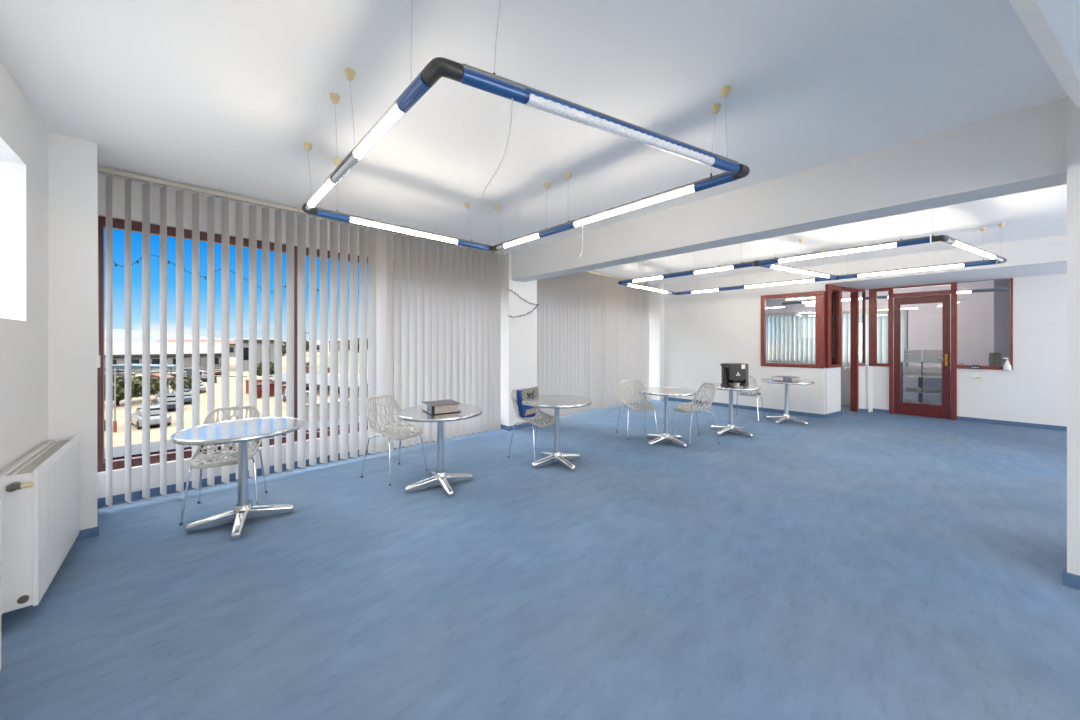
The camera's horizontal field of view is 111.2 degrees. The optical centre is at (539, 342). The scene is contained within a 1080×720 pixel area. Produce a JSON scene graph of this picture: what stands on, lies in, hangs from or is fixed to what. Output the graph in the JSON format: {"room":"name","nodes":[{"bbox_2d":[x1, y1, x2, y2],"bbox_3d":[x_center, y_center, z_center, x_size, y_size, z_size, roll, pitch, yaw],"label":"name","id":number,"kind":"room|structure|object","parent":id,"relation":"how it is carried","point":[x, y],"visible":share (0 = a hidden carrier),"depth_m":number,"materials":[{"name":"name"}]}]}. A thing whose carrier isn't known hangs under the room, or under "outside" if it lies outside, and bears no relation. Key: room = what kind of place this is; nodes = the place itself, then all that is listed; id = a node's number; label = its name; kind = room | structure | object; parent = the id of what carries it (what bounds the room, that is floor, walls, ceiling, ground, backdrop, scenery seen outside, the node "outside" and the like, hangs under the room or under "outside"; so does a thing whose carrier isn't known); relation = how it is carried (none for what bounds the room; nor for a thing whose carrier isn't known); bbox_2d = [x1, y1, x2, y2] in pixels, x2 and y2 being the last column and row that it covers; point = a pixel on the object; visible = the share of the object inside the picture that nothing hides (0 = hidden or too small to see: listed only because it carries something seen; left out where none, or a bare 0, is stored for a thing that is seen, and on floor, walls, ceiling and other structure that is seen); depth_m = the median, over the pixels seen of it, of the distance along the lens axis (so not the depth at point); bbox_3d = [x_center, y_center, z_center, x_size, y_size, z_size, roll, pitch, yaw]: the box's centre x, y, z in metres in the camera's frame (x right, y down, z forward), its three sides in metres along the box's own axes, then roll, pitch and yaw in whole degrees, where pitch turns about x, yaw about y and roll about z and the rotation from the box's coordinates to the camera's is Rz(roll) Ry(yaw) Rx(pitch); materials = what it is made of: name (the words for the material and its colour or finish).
{"room":"office room","nodes":[
{"label":"office room","id":0,"kind":"room"},
{"bbox_2d":[0,60,47,614],"bbox_3d":[0.285,-0.025,-1.680,0.500,2.850,11.170,0,0,-43],"label":"wall","id":1,"kind":"structure","parent":0,"point":[23,136],"depth_m":2.17,"materials":[{"name":"paint"}]},
{"bbox_2d":[0,501,0,669],"bbox_3d":[-1.870,0.973,1.066,0.154,0.675,1.019,0,0,-43],"label":"radiator","id":2,"kind":"object","parent":1,"relation":"attached to","point":[0,501],"visible":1,"depth_m":1.48,"materials":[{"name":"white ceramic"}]},
{"bbox_2d":[0,435,78,613],"bbox_3d":[-2.878,0.973,2.129,0.154,0.675,1.009,0,0,-43],"label":"radiator","id":3,"kind":"object","parent":1,"relation":"attached to","point":[39,493],"visible":0.99,"depth_m":1.88,"materials":[{"name":"white metal"}]},
{"bbox_2d":[6,439,70,475],"bbox_3d":[-2.892,0.657,2.150,0.110,0.012,0.934,0,0,-44],"label":"grille","id":4,"kind":"object","parent":3,"relation":"attached to","point":[44,457],"depth_m":2.07,"materials":[{"name":"grey metal"}]},
{"bbox_2d":[75,516,98,540],"bbox_3d":[-3.543,1.367,2.880,0.225,0.065,0.745,0,0,-43],"label":"baseboard","id":5,"kind":"structure","parent":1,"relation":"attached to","point":[90,532],"depth_m":2.65,"materials":[{"name":"blue carpet"}]},
{"bbox_2d":[48,132,96,529],"bbox_3d":[-3.801,-0.025,2.783,0.717,2.850,0.930,0,0,-43],"label":"pillar","id":6,"kind":"structure","parent":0,"point":[72,162],"depth_m":2.62,"materials":[{"name":"paint"}]},
{"bbox_2d":[97,174,490,498],"bbox_3d":[0.910,-0.025,7.757,13.200,2.850,0.200,0,0,-43],"label":"wall","id":7,"kind":"structure","parent":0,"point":[118,183],"depth_m":3.48,"materials":[{"name":"paint"}]},
{"bbox_2d":[97,216,367,474],"bbox_3d":[-2.910,0.016,4.073,2.575,2.232,0.115,0,0,-43],"label":"window","id":8,"kind":"structure","parent":7,"relation":"attached to","point":[118,224],"depth_m":3.30,"materials":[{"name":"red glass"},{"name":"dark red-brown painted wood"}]},
{"bbox_2d":[97,442,425,506],"bbox_3d":[-0.553,1.365,6.220,8.920,0.070,0.015,0,0,-43],"label":"baseboard","id":9,"kind":"structure","parent":7,"relation":"attached to","point":[135,495],"depth_m":3.48,"materials":[{"name":"blue carpet"}]},
{"bbox_2d":[501,252,536,425],"bbox_3d":[-0.436,-0.025,6.293,0.610,2.850,0.470,0,0,-43],"label":"wall pillar","id":10,"kind":"structure","parent":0,"point":[518,334],"depth_m":6.04,"materials":[{"name":"paint"}]},
{"bbox_2d":[501,423,534,430],"bbox_3d":[-0.362,1.365,6.215,0.640,0.070,0.285,0,0,-43],"label":"baseboard","id":11,"kind":"structure","parent":10,"relation":"attached to","point":[508,428],"depth_m":6.02,"materials":[{"name":"blue carpet"}]},
{"bbox_2d":[0,0,1066,284],"bbox_3d":[5.783,-1.575,4.075,16.400,0.250,12.350,0,0,-43],"label":"ceiling","id":12,"kind":"structure","parent":0,"point":[225,96],"depth_m":2.18,"materials":[{"name":"paint"}]},
{"bbox_2d":[97,167,502,506],"bbox_3d":[-2.111,-0.045,4.449,4.157,2.790,0.123,0,0,-43],"label":"vertical blind","id":13,"kind":"object","parent":12,"relation":"hanging from","point":[434,308],"visible":0.91,"depth_m":4.08,"materials":[{"name":"white fabric"}]},
{"bbox_2d":[302,0,749,251],"bbox_3d":[-0.310,-1.208,2.495,1.805,0.482,2.613,0,0,-43],"label":"pendant lamp","id":14,"kind":"object","parent":12,"relation":"hanging from","point":[438,67],"visible":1,"depth_m":1.86,"materials":[{"name":"blue"}]},
{"bbox_2d":[482,98,512,193],"bbox_3d":[-0.170,-0.779,1.467,0.124,0.381,0.006,0,0,-1],"label":"loose cable","id":15,"kind":"object","parent":14,"relation":"hanging from","point":[512,98],"visible":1,"depth_m":1.47,"materials":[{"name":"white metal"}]},
{"bbox_2d":[526,94,714,165],"bbox_3d":[0.441,-0.991,1.760,1.124,0.047,0.047,0,0,-28],"label":"diffuser","id":16,"kind":"object","parent":14,"relation":"attached to","point":[549,103],"depth_m":1.69,"materials":[{"name":"white plastic"}]},
{"bbox_2d":[537,271,625,419],"bbox_3d":[0.902,-0.045,7.308,2.750,2.790,0.123,0,0,-43],"label":"vertical blind","id":17,"kind":"object","parent":12,"relation":"hanging from","point":[581,316],"visible":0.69,"depth_m":7.18,"materials":[{"name":"white fabric"}]},
{"bbox_2d":[626,279,648,402],"bbox_3d":[2.248,-0.045,8.585,0.940,2.790,0.123,0,0,-43],"label":"vertical blind","id":18,"kind":"object","parent":12,"relation":"hanging from","point":[637,299],"visible":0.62,"depth_m":8.56,"materials":[{"name":"white fabric"}]},
{"bbox_2d":[511,98,1066,281],"bbox_3d":[1.459,-1.230,4.135,0.290,0.440,5.270,0,0,-43],"label":"ceiling beam","id":19,"kind":"structure","parent":12,"relation":"attached to","point":[1024,150],"depth_m":2.91,"materials":[{"name":"paint"}]},
{"bbox_2d":[618,208,1006,294],"bbox_3d":[3.495,-1.208,5.341,2.133,0.482,4.250,0,0,-43],"label":"pendant lamp","id":20,"kind":"object","parent":12,"relation":"hanging from","point":[768,263],"visible":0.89,"depth_m":4.83,"materials":[{"name":"blue"}]},
{"bbox_2d":[1009,0,1079,108],"bbox_3d":[1.325,-1.225,0.768,4.739,0.450,0.773,0,0,-29],"label":"ceiling beam","id":21,"kind":"structure","parent":12,"relation":"attached to","point":[1053,25],"depth_m":1.29,"materials":[{"name":"paint"}]},
{"bbox_2d":[0,399,1079,719],"bbox_3d":[5.835,1.525,4.021,16.400,0.250,12.200,0,0,-43],"label":"floor","id":22,"kind":"structure","parent":0,"point":[850,565],"depth_m":2.11,"materials":[{"name":"blue carpet"}]},
{"bbox_2d":[179,406,267,524],"bbox_3d":[-2.673,0.991,3.173,0.497,0.818,0.534,0,0,-29],"label":"chair","id":23,"kind":"object","parent":22,"relation":"on","point":[231,461],"visible":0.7,"depth_m":3.18,"materials":[{"name":"grey plastic"}]},
{"bbox_2d":[170,417,303,540],"bbox_3d":[-2.334,1.031,2.909,0.812,0.738,0.812,0,0,-32],"label":"bistro table","id":24,"kind":"object","parent":22,"relation":"on","point":[241,431],"visible":1,"depth_m":2.85,"materials":[{"name":"metal"}]},
{"bbox_2d":[361,395,427,485],"bbox_3d":[-1.564,0.991,3.963,0.534,0.818,0.497,0,0,30],"label":"chair","id":25,"kind":"object","parent":22,"relation":"on","point":[390,434],"visible":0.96,"depth_m":4.02,"materials":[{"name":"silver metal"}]},
{"bbox_2d":[396,404,481,497],"bbox_3d":[-0.977,1.031,3.633,0.812,0.738,0.812,0,0,-32],"label":"bistro table","id":26,"kind":"object","parent":22,"relation":"on","point":[439,478],"visible":0.91,"depth_m":3.54,"materials":[{"name":"metal"}]},
{"bbox_2d":[422,399,461,414],"bbox_3d":[-0.963,0.621,3.615,0.296,0.078,0.310,0,0,-34],"label":"book","id":27,"kind":"object","parent":26,"relation":"on","point":[438,406],"visible":1,"depth_m":3.51,"materials":[{"name":"grey paper"}]},
{"bbox_2d":[508,388,560,461],"bbox_3d":[-0.074,0.991,4.565,0.534,0.818,0.497,0,0,42],"label":"chair","id":28,"kind":"object","parent":22,"relation":"on","point":[538,421],"visible":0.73,"depth_m":4.54,"materials":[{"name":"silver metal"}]},
{"bbox_2d":[517,386,538,417],"bbox_3d":[-0.152,0.745,4.684,0.294,0.382,0.099,0,0,-37],"label":"shopping bag","id":29,"kind":"object","parent":28,"relation":"on","point":[525,411],"visible":0.7,"depth_m":4.63,"materials":[{"name":"paper"}]},
{"bbox_2d":[522,395,591,471],"bbox_3d":[0.198,1.031,4.315,0.812,0.738,0.812,0,0,-32],"label":"bistro table","id":30,"kind":"object","parent":22,"relation":"on","point":[556,402],"visible":1,"depth_m":4.26,"materials":[{"name":"metal"}]},
{"bbox_2d":[616,380,657,439],"bbox_3d":[1.466,0.991,5.635,0.497,0.818,0.534,0,0,-8],"label":"chair","id":31,"kind":"object","parent":22,"relation":"on","point":[650,406],"visible":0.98,"depth_m":5.76,"materials":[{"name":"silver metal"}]},
{"bbox_2d":[636,387,696,447],"bbox_3d":[1.772,1.031,5.204,0.812,0.738,0.812,0,0,-32],"label":"bistro table","id":32,"kind":"object","parent":22,"relation":"on","point":[665,437],"visible":1,"depth_m":5.14,"materials":[{"name":"metal"}]},
{"bbox_2d":[671,382,719,445],"bbox_3d":[2.241,0.991,5.336,0.534,0.818,0.497,0,0,-10],"label":"chair","id":33,"kind":"object","parent":22,"relation":"on","point":[684,409],"visible":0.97,"depth_m":5.40,"materials":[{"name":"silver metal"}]},
{"bbox_2d":[703,383,760,437],"bbox_3d":[2.969,1.031,5.753,0.812,0.738,0.812,0,0,-32],"label":"bistro table","id":34,"kind":"object","parent":22,"relation":"on","point":[730,428],"visible":0.84,"depth_m":5.66,"materials":[{"name":"metal"}]},
{"bbox_2d":[720,363,748,386],"bbox_3d":[2.939,0.484,5.673,0.393,0.348,0.252,0,0,0],"label":"coffee machine","id":35,"kind":"object","parent":34,"relation":"on","point":[736,373],"visible":1,"depth_m":5.56,"materials":[{"name":"grey plastic"}]},
{"bbox_2d":[733,376,764,421],"bbox_3d":[3.844,0.991,6.885,0.497,0.818,0.534,0,0,42],"label":"chair","id":36,"kind":"object","parent":22,"relation":"on","point":[742,393],"visible":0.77,"depth_m":6.76,"materials":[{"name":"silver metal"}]},
{"bbox_2d":[760,378,814,425],"bbox_3d":[4.365,1.031,6.553,0.812,0.738,0.812,0,0,-32],"label":"bistro table","id":37,"kind":"object","parent":22,"relation":"on","point":[786,417],"visible":0.89,"depth_m":6.49,"materials":[{"name":"metal"}]},
{"bbox_2d":[772,376,798,381],"bbox_3d":[4.302,0.623,6.461,0.296,0.073,0.310,0,0,-29],"label":"ring binder","id":38,"kind":"object","parent":37,"relation":"on","point":[775,378],"visible":1,"depth_m":6.37,"materials":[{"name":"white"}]},
{"bbox_2d":[841,367,849,405],"bbox_3d":[6.671,0.990,8.950,0.700,0.820,1.500,0,0,-43],"label":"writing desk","id":39,"kind":"object","parent":22,"relation":"on","point":[845,373],"visible":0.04,"depth_m":8.31,"materials":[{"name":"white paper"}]},
{"bbox_2d":[901,350,941,404],"bbox_3d":[7.725,0.768,7.489,0.363,1.263,0.590,0,0,-43],"label":"rack","id":40,"kind":"object","parent":22,"relation":"on","point":[921,371],"visible":0.89,"depth_m":7.41,"materials":[{"name":"grey metal"}]},
{"bbox_2d":[904,366,920,369],"bbox_3d":[7.622,0.513,7.564,0.270,0.050,0.240,0,0,-44],"label":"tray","id":41,"kind":"object","parent":40,"relation":"on","point":[906,367],"depth_m":7.47,"materials":[{"name":"grey plastic"}]},
{"bbox_2d":[904,369,920,372],"bbox_3d":[7.622,0.579,7.564,0.270,0.050,0.240,0,0,-44],"label":"tray","id":42,"kind":"object","parent":40,"relation":"on","point":[910,370],"depth_m":7.48,"materials":[{"name":"grey plastic"}]},
{"bbox_2d":[901,375,941,377],"bbox_3d":[7.733,0.672,7.497,0.340,0.015,0.590,0,0,-44],"label":"shelf","id":43,"kind":"object","parent":40,"relation":"attached to","point":[931,376],"depth_m":7.35,"materials":[{"name":"silver metal"}]},
{"bbox_2d":[902,361,941,363],"bbox_3d":[7.733,0.393,7.497,0.340,0.015,0.590,0,0,-44],"label":"shelf","id":44,"kind":"object","parent":40,"relation":"attached to","point":[939,362],"depth_m":7.38,"materials":[{"name":"silver metal"}]},
{"bbox_2d":[902,390,941,394],"bbox_3d":[7.733,0.993,7.497,0.340,0.015,0.590,0,0,-44],"label":"shelf","id":45,"kind":"object","parent":40,"relation":"attached to","point":[913,391],"depth_m":7.37,"materials":[{"name":"silver metal"}]},
{"bbox_2d":[923,359,940,362],"bbox_3d":[7.808,0.360,7.368,0.270,0.050,0.240,0,0,-44],"label":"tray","id":46,"kind":"object","parent":40,"relation":"on","point":[924,360],"depth_m":7.28,"materials":[{"name":"grey plastic"}]},
{"bbox_2d":[923,367,940,370],"bbox_3d":[7.808,0.513,7.368,0.270,0.050,0.240,0,0,-44],"label":"tray","id":47,"kind":"object","parent":40,"relation":"on","point":[924,368],"depth_m":7.33,"materials":[{"name":"grey plastic"}]},
{"bbox_2d":[923,370,940,373],"bbox_3d":[7.808,0.579,7.368,0.270,0.050,0.240,0,0,-44],"label":"tray","id":48,"kind":"object","parent":40,"relation":"on","point":[924,371],"depth_m":7.28,"materials":[{"name":"grey plastic"}]},
{"bbox_2d":[923,373,940,376],"bbox_3d":[7.808,0.645,7.368,0.270,0.050,0.240,0,0,-44],"label":"tray","id":49,"kind":"object","parent":40,"relation":"on","point":[924,374],"depth_m":7.30,"materials":[{"name":"grey plastic"}]},
{"bbox_2d":[918,370,950,401],"bbox_3d":[8.563,1.005,7.974,0.880,0.790,0.580,0,0,-43],"label":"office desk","id":50,"kind":"object","parent":22,"relation":"on","point":[919,378],"visible":0.04,"depth_m":7.87,"materials":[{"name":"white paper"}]},
{"bbox_2d":[989,352,1000,365],"bbox_3d":[8.465,0.790,7.133,0.480,1.219,0.467,0,0,-29],"label":"office chair","id":51,"kind":"object","parent":22,"relation":"on","point":[994,358],"visible":0.18,"depth_m":6.87,"materials":[{"name":"grey plastic"}]},
{"bbox_2d":[649,284,663,399],"bbox_3d":[2.874,-0.025,9.232,0.200,2.850,0.364,0,0,-43],"label":"pillar","id":52,"kind":"structure","parent":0,"point":[656,299],"depth_m":9.12,"materials":[{"name":"paint"}]},
{"bbox_2d":[825,366,888,413],"bbox_3d":[6.142,0.935,7.334,1.769,0.930,0.385,0,0,-15],"label":"wall partition","id":53,"kind":"structure","parent":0,"point":[873,380],"depth_m":7.43,"materials":[{"name":"paint"}]},
{"bbox_2d":[825,284,840,367],"bbox_3d":[5.597,-0.315,7.097,0.570,1.570,0.100,0,0,-32],"label":"window","id":54,"kind":"structure","parent":53,"relation":"in","point":[832,292],"depth_m":7.10,"materials":[{"name":"brown wood"}]},
{"bbox_2d":[841,287,858,411],"bbox_3d":[6.464,0.150,7.655,1.493,2.500,0.233,0,0,-37],"label":"door","id":55,"kind":"structure","parent":53,"relation":"in","point":[854,368],"depth_m":7.54,"materials":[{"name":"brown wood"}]},
{"bbox_2d":[858,289,865,365],"bbox_3d":[6.523,-0.315,7.531,0.140,1.570,0.080,0,0,13],"label":"window","id":56,"kind":"structure","parent":53,"relation":"in","point":[863,363],"depth_m":7.50,"materials":[{"name":"brown wood"}]},
{"bbox_2d":[869,288,888,366],"bbox_3d":[6.873,-0.315,7.473,0.100,1.570,0.340,0,0,-43],"label":"window","id":57,"kind":"structure","parent":53,"relation":"in","point":[872,292],"depth_m":7.50,"materials":[{"name":"brown wood"}]},
{"bbox_2d":[664,235,1066,413],"bbox_3d":[6.961,-0.025,5.158,0.120,2.850,11.900,0,0,-43],"label":"wall","id":58,"kind":"structure","parent":0,"point":[703,331],"depth_m":7.74,"materials":[{"name":"paint"}]},
{"bbox_2d":[761,291,824,367],"bbox_3d":[4.928,-0.250,7.258,0.100,1.440,1.045,0,0,-43],"label":"window","id":59,"kind":"structure","parent":58,"relation":"in","point":[819,295],"depth_m":6.94,"materials":[{"name":"brown wood"}]},
{"bbox_2d":[668,397,1066,430],"bbox_3d":[7.477,1.363,5.648,1.578,0.075,11.900,0,0,-43],"label":"baseboard","id":60,"kind":"structure","parent":58,"relation":"attached to","point":[824,416],"depth_m":6.96,"materials":[{"name":"blue carpet"}]},
{"bbox_2d":[766,281,984,405],"bbox_3d":[7.511,-0.025,9.954,0.200,2.850,5.700,0,0,-43],"label":"wall","id":61,"kind":"structure","parent":0,"point":[924,320],"depth_m":8.35,"materials":[{"name":"white paint"}]},
{"bbox_2d":[782,300,814,304],"bbox_3d":[6.428,-1.000,9.206,0.056,0.064,0.665,0,0,-43],"label":"pendant lamp","id":62,"kind":"object","parent":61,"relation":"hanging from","point":[813,301],"depth_m":9.20,"materials":[{"name":"blue"}]},
{"bbox_2d":[768,309,907,365],"bbox_3d":[7.267,-0.125,10.102,0.050,1.350,3.950,0,0,-43],"label":"window","id":63,"kind":"structure","parent":61,"relation":"in","point":[907,309],"depth_m":8.66,"materials":[{"name":"clear glass"}]},
{"bbox_2d":[766,311,814,363],"bbox_3d":[6.941,-0.140,10.273,0.095,1.412,1.126,0,0,-43],"label":"vertical blind","id":64,"kind":"object","parent":63,"relation":"attached to","point":[809,336],"depth_m":10.24,"materials":[{"name":"white fabric"}]},
{"bbox_2d":[842,309,849,366],"bbox_3d":[7.776,-0.126,9.394,0.095,1.440,0.137,0,0,-43],"label":"vertical blind","id":65,"kind":"object","parent":63,"relation":"attached to","point":[844,314],"depth_m":9.40,"materials":[{"name":"white fabric"}]},
{"bbox_2d":[859,308,868,365],"bbox_3d":[8.012,-0.147,9.144,0.095,1.397,0.167,0,0,-43],"label":"vertical blind","id":66,"kind":"object","parent":63,"relation":"attached to","point":[867,312],"depth_m":9.12,"materials":[{"name":"white fabric"}]},
{"bbox_2d":[877,307,887,362],"bbox_3d":[8.243,-0.187,8.901,0.095,1.316,0.176,0,0,-43],"label":"vertical blind","id":67,"kind":"object","parent":63,"relation":"attached to","point":[882,315],"depth_m":8.90,"materials":[{"name":"white fabric"}]},
{"bbox_2d":[901,307,906,368],"bbox_3d":[8.496,-0.117,8.634,0.095,1.421,0.083,0,0,-43],"label":"vertical blind","id":68,"kind":"object","parent":63,"relation":"attached to","point":[903,311],"depth_m":8.63,"materials":[{"name":"white fabric"}]},
{"bbox_2d":[828,261,1066,289],"bbox_3d":[8.773,-1.274,4.396,1.660,0.348,8.300,0,0,-43],"label":"ceiling beam","id":69,"kind":"structure","parent":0,"point":[1053,268],"depth_m":6.12,"materials":[{"name":"paint"}]},
{"bbox_2d":[985,279,1009,365],"bbox_3d":[10.353,-0.025,7.481,4.880,2.850,1.800,0,0,-43],"label":"wall","id":70,"kind":"structure","parent":0,"point":[997,303],"depth_m":7.85,"materials":[{"name":"white paint"}]},
{"bbox_2d":[957,287,1006,292],"bbox_3d":[8.443,-1.000,7.082,0.056,0.065,0.602,0,0,-43],"label":"pendant lamp","id":71,"kind":"object","parent":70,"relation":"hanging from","point":[958,291],"depth_m":7.05,"materials":[{"name":"blue"}]},
{"bbox_2d":[957,274,1066,426],"bbox_3d":[9.882,0.150,4.346,0.120,2.500,6.700,0,0,-43],"label":"wall","id":72,"kind":"structure","parent":0,"point":[1035,390],"depth_m":6.11,"materials":[{"name":"paint"}]},
{"bbox_2d":[889,282,956,419],"bbox_3d":[7.264,0.150,7.045,0.164,2.500,0.890,0,0,-43],"label":"door","id":73,"kind":"structure","parent":72,"relation":"in","point":[927,410],"depth_m":6.91,"materials":[{"name":"brown wood"}]},
{"bbox_2d":[957,278,1012,369],"bbox_3d":[7.780,-0.320,6.504,0.080,1.560,0.655,0,0,-43],"label":"window","id":74,"kind":"structure","parent":72,"relation":"in","point":[1011,279],"depth_m":6.27,"materials":[{"name":"brown wood"}]},
{"bbox_2d":[1003,358,1011,369],"bbox_3d":[7.910,0.355,6.265,0.096,0.210,0.096,0,0,-43],"label":"spray bottle","id":75,"kind":"object","parent":74,"relation":"on","point":[1006,366],"visible":1,"depth_m":6.25,"materials":[{"name":"white plastic"}]},
{"bbox_2d":[1067,95,1079,575],"bbox_3d":[5.564,-0.025,0.079,0.820,2.850,6.455,0,0,-43],"label":"wall","id":76,"kind":"structure","parent":0,"point":[1073,112],"depth_m":2.12,"materials":[{"name":"paint"}]},
{"bbox_2d":[1062,567,1079,589],"bbox_3d":[5.552,1.363,0.080,0.835,0.075,6.473,0,0,-43],"label":"baseboard","id":77,"kind":"structure","parent":76,"relation":"attached to","point":[1068,579],"depth_m":2.12,"materials":[{"name":"blue carpet"}]},
{"bbox_3d":[0.334,1.525,7.638,17.000,0.249,0.620,0,0,-44],"label":"slab","id":78,"kind":"object","parent":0,"visible":0},
{"bbox_2d":[104,416,367,461],"bbox_3d":[0.300,1.220,7.674,17.000,0.360,0.520,0,0,-43],"label":"ledge","id":79,"kind":"object","parent":78,"relation":"on","point":[136,449],"depth_m":3.68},
{"label":"outside","id":80,"kind":"structure","parent":0,"visible":0},
{"bbox_2d":[104,254,367,294],"bbox_3d":[-3.763,-0.997,4.977,3.410,0.611,0.020,0,0,-43],"label":"cable","id":81,"kind":"object","parent":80,"point":[104,254],"visible":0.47,"depth_m":4.49,"materials":[{"name":"black rubber"}]},
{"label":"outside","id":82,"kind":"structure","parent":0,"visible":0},
{"bbox_2d":[284,354,367,373],"bbox_3d":[-29.247,6.350,179.725,175.000,0.100,129.000,0,0,-44],"label":"road","id":83,"kind":"structure","parent":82,"point":[318,371],"depth_m":85.58,"materials":[{"name":"grey asphalt"}]},
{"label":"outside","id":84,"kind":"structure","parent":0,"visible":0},
{"bbox_2d":[317,350,367,368],"bbox_3d":[-100.868,6.375,361.975,308.000,0.050,456.000,0,0,-44],"label":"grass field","id":85,"kind":"structure","parent":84,"point":[318,365],"depth_m":127.00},
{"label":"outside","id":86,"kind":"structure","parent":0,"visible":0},
{"bbox_2d":[104,344,859,447],"bbox_3d":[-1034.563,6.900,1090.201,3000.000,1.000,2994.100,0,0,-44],"label":"ground","id":87,"kind":"structure","parent":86,"point":[136,402],"depth_m":37.30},
{"bbox_2d":[113,368,116,431],"bbox_3d":[-30.533,4.100,26.582,0.180,4.600,0.180,0,0,-43],"label":"marker pole","id":88,"kind":"object","parent":87,"relation":"on","point":[114,421],"visible":1,"depth_m":26.54,"materials":[{"name":"brown paint"}]},
{"bbox_2d":[104,369,135,375],"bbox_3d":[-78.490,5.663,68.888,1.760,1.465,4.270,0,0,42],"label":"parked car","id":89,"kind":"object","parent":87,"relation":"on","point":[121,372],"visible":0.33,"depth_m":68.61,"materials":[{"name":"silver metal"}]},
{"bbox_2d":[104,374,141,405],"bbox_3d":[-43.048,4.770,37.731,4.126,3.269,3.983,0,0,-43],"label":"bush","id":90,"kind":"object","parent":87,"relation":"on","point":[136,385],"visible":0.39,"depth_m":37.62,"materials":[{"name":"green plant"}]},
{"bbox_2d":[104,364,175,375],"bbox_3d":[-66.016,4.900,58.670,12.000,3.000,6.000,0,0,-36],"label":"canopy","id":91,"kind":"object","parent":87,"relation":"on","point":[117,366],"visible":0.25,"depth_m":58.12,"materials":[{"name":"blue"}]},
{"bbox_2d":[134,376,159,396],"bbox_3d":[-43.906,5.010,41.059,3.267,2.790,3.248,0,0,-43],"label":"bush","id":92,"kind":"object","parent":87,"relation":"on","point":[155,382],"visible":0.28,"depth_m":41.12,"materials":[{"name":"green plant"}]},
{"bbox_2d":[131,405,170,428],"bbox_3d":[-30.494,5.663,28.943,4.270,1.465,1.760,0,0,35],"label":"parked car","id":93,"kind":"object","parent":87,"relation":"on","point":[136,418],"visible":0.68,"depth_m":27.96,"materials":[{"name":"grey metal"}]},
{"bbox_2d":[104,342,220,372],"bbox_3d":[-97.539,3.100,83.899,38.800,6.600,26.800,0,0,-44],"label":"warehouse","id":94,"kind":"structure","parent":87,"relation":"on","point":[118,347],"depth_m":82.74,"materials":[{"name":"white"}]},
{"bbox_2d":[150,373,174,394],"bbox_3d":[-48.296,5.100,46.535,2.700,2.600,2.300,0,0,-24],"label":"hut","id":95,"kind":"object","parent":87,"relation":"on","point":[157,375],"visible":0.32,"depth_m":46.66,"materials":[{"name":"ceramic"}]},
{"bbox_2d":[151,394,175,409],"bbox_3d":[-35.911,5.663,35.521,4.270,1.465,1.760,0,0,39],"label":"parked car","id":96,"kind":"object","parent":87,"relation":"on","point":[171,398],"visible":0.45,"depth_m":34.50,"materials":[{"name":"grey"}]},
{"bbox_2d":[169,376,191,389],"bbox_3d":[-43.786,5.142,45.257,2.335,2.524,2.367,0,0,-43],"label":"bush","id":97,"kind":"object","parent":87,"relation":"on","point":[186,378],"visible":0.61,"depth_m":45.07,"materials":[{"name":"green plant"}]},
{"bbox_2d":[172,388,191,402],"bbox_3d":[-38.247,5.663,39.507,4.270,1.465,1.760,0,0,40],"label":"parked car","id":98,"kind":"object","parent":87,"relation":"on","point":[187,392],"visible":0.32,"depth_m":38.53,"materials":[{"name":"silver metal"}]},
{"bbox_2d":[156,339,235,356],"bbox_3d":[-154.695,2.400,170.278,30.800,8.000,12.800,0,0,-23],"label":"house","id":99,"kind":"structure","parent":87,"relation":"on","point":[232,343],"depth_m":169.49,"materials":[{"name":"ceramic"}]},
{"bbox_2d":[187,380,205,391],"bbox_3d":[-44.985,5.663,48.278,4.270,1.465,1.760,0,0,43],"label":"parked car","id":100,"kind":"object","parent":87,"relation":"on","point":[202,386],"visible":0.41,"depth_m":47.39,"materials":[{"name":"grey metal"}]},
{"bbox_2d":[200,372,206,380],"bbox_3d":[-56.215,5.663,62.435,4.270,1.465,1.760,0,0,45],"label":"parked car","id":101,"kind":"object","parent":87,"relation":"on","point":[203,376],"visible":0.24,"depth_m":60.85,"materials":[{"name":"white metal"}]},
{"bbox_2d":[235,338,273,370],"bbox_3d":[-68.536,2.600,89.364,7.800,7.600,8.800,0,0,-40],"label":"shed","id":102,"kind":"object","parent":87,"relation":"on","point":[245,340],"visible":0.34,"depth_m":86.33,"materials":[{"name":"white"}]},
{"bbox_2d":[245,378,271,392],"bbox_3d":[-36.514,5.551,48.066,2.612,1.699,1.530,0,0,-28],"label":"crate","id":103,"kind":"object","parent":87,"relation":"on","point":[247,380],"visible":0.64,"depth_m":47.00,"materials":[{"name":"brown paint"}]},
{"bbox_2d":[248,382,273,397],"bbox_3d":[-32.873,5.607,43.938,1.701,1.586,2.377,0,0,20],"label":"crate","id":104,"kind":"object","parent":87,"relation":"on","point":[259,385],"visible":0.47,"depth_m":43.01,"materials":[{"name":"red"}]},
{"bbox_2d":[257,361,273,375],"bbox_3d":[-47.916,4.657,64.787,3.444,3.494,3.402,0,0,-44],"label":"bush","id":105,"kind":"object","parent":87,"relation":"on","point":[259,365],"visible":0.43,"depth_m":64.11,"materials":[{"name":"green plant"}]},
{"bbox_2d":[270,373,367,397],"bbox_3d":[-28.248,5.400,50.396,20.800,2.000,7.800,0,0,28],"label":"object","id":106,"kind":"object","parent":87,"relation":"on","point":[283,375],"visible":0.1,"depth_m":46.38,"materials":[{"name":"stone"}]},
{"bbox_2d":[306,399,358,421],"bbox_3d":[-15.422,5.350,26.929,4.400,2.100,0.400,0,0,-43],"label":"wall","id":107,"kind":"structure","parent":87,"relation":"on","point":[318,404],"depth_m":26.81,"materials":[{"name":"white paint"}]},
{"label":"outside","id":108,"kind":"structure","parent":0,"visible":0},
{"bbox_2d":[104,328,859,344],"bbox_3d":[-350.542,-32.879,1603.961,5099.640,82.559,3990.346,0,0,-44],"label":"hills","id":109,"kind":"structure","parent":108,"point":[118,334],"depth_m":1897.98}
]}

